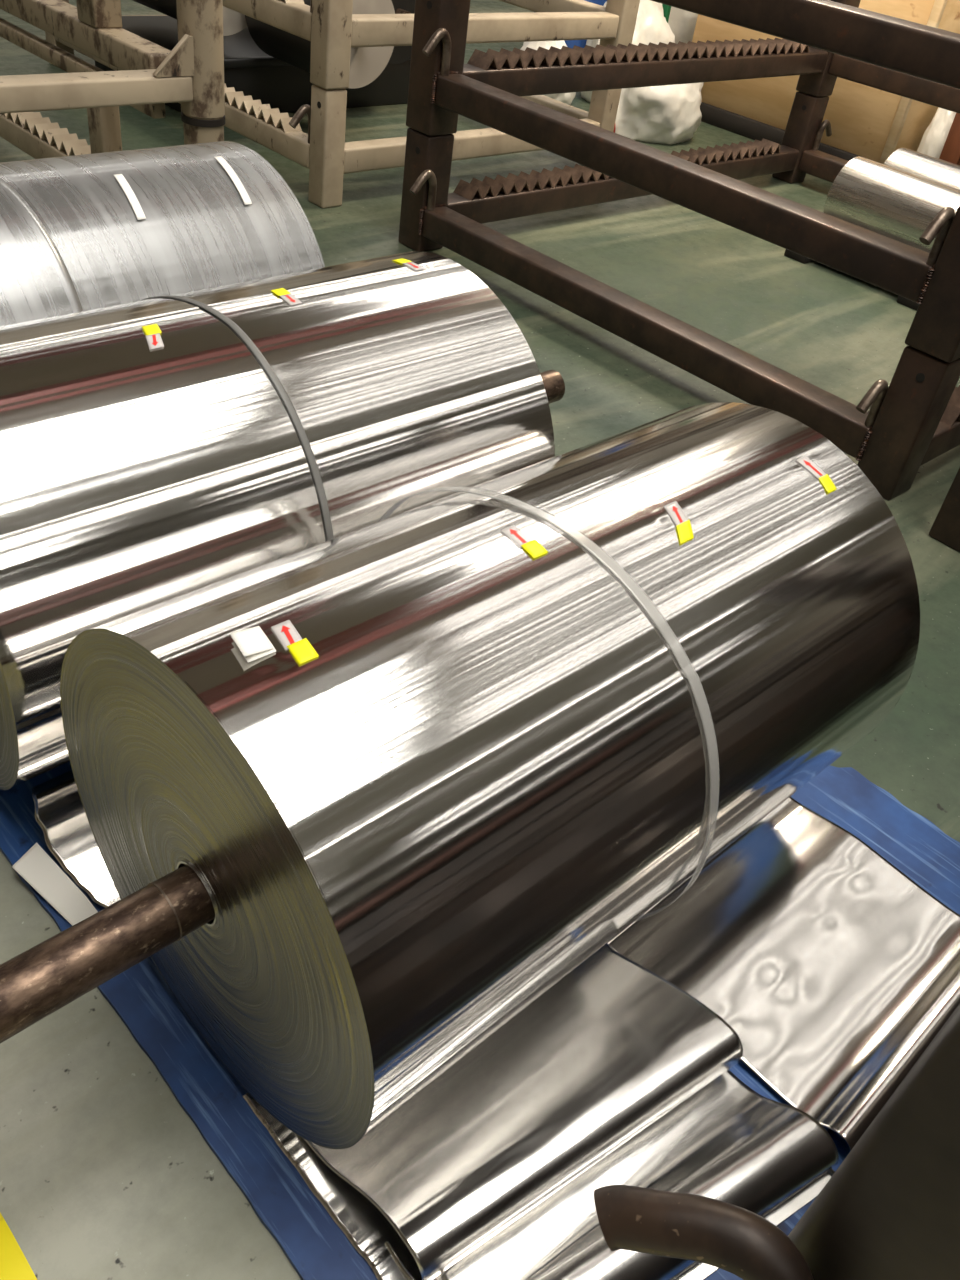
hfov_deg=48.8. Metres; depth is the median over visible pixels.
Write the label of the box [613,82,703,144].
bag
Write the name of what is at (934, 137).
bag
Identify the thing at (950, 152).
leaning board
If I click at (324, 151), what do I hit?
rack
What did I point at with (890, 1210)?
rack
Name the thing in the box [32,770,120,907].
sheet
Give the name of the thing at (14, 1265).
floor marking
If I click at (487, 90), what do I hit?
rack
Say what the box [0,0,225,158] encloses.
rack
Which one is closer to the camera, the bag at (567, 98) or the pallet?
the pallet
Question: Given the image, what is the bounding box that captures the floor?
[0,0,959,1279]
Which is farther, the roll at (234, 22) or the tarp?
the roll at (234, 22)
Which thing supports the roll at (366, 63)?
in the rack at (331, 27)
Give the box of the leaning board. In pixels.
[939,113,959,165]
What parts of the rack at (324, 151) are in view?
post, toothed rail, rail, post, toothed rail, rail, post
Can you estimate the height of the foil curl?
0.051 m
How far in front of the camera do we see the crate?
5.25 m
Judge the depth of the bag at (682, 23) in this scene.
6.14 m
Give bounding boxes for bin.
[95,16,410,112]
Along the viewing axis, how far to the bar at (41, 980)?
1.03 m
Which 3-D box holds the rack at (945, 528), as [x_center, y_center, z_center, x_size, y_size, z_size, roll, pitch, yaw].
[2.672,-0.292,2.646,2.566,0.373,2.025,-26,51,-36]
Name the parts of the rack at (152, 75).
toothed rail, rail, rail, rail, post, post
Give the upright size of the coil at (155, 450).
0.616 m
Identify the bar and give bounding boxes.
[0,865,213,1043]
[540,370,564,403]
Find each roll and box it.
[133,0,246,35]
[245,0,394,88]
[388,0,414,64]
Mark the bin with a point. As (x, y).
(248, 69)
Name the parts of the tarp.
foil strip, foil strip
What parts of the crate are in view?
panel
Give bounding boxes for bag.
[520,40,575,104]
[564,0,606,48]
[581,0,674,101]
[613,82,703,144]
[668,6,697,43]
[917,107,955,158]
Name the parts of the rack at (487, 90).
post, toothed rail, rail, post, rail, post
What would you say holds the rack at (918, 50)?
on the rack at (487, 90)
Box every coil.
[0,141,324,325]
[0,251,554,789]
[60,402,919,1148]
[823,156,959,252]
[884,147,959,189]
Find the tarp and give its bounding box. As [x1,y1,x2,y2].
[0,762,959,1279]
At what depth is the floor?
2.76 m
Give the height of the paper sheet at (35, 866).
0.032 m
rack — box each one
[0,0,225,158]
[45,0,621,207]
[223,0,639,89]
[398,91,959,499]
[406,0,959,362]
[594,1004,959,1279]
[651,0,959,88]
[929,468,959,551]
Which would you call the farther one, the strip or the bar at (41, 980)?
the strip
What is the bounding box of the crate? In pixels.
[692,0,959,163]
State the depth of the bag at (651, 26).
5.54 m
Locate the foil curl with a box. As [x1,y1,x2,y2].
[441,1070,838,1279]
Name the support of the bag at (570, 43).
on the floor
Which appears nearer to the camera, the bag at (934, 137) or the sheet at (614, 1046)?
the sheet at (614, 1046)
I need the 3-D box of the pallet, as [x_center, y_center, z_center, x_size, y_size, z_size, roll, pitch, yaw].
[1.875,-1.390,4.073,0.860,0.078,1.130,-26,51,-36]
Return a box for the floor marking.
[0,1213,36,1279]
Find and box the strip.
[662,4,670,22]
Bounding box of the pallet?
[784,249,918,310]
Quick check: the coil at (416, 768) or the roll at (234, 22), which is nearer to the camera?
the coil at (416, 768)
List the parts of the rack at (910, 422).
post, toothed rail, rail, post, rail, post, toothed rail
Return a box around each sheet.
[12,842,97,925]
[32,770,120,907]
[304,945,742,1279]
[607,796,959,1150]
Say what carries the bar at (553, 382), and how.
in the coil at (155, 450)
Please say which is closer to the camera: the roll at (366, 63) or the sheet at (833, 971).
the sheet at (833, 971)
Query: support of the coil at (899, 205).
on the pallet
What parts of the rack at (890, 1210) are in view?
post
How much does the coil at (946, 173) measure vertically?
0.278 m
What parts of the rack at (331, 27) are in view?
rail, post, toothed rail, rail, post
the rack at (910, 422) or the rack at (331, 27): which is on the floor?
the rack at (910, 422)
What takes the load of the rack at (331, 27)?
on the rack at (324, 151)
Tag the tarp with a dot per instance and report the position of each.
(315, 1246)
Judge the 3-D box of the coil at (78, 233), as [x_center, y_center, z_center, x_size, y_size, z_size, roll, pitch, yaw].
[-0.860,-0.576,2.034,0.984,0.624,0.624,-27,51,-36]

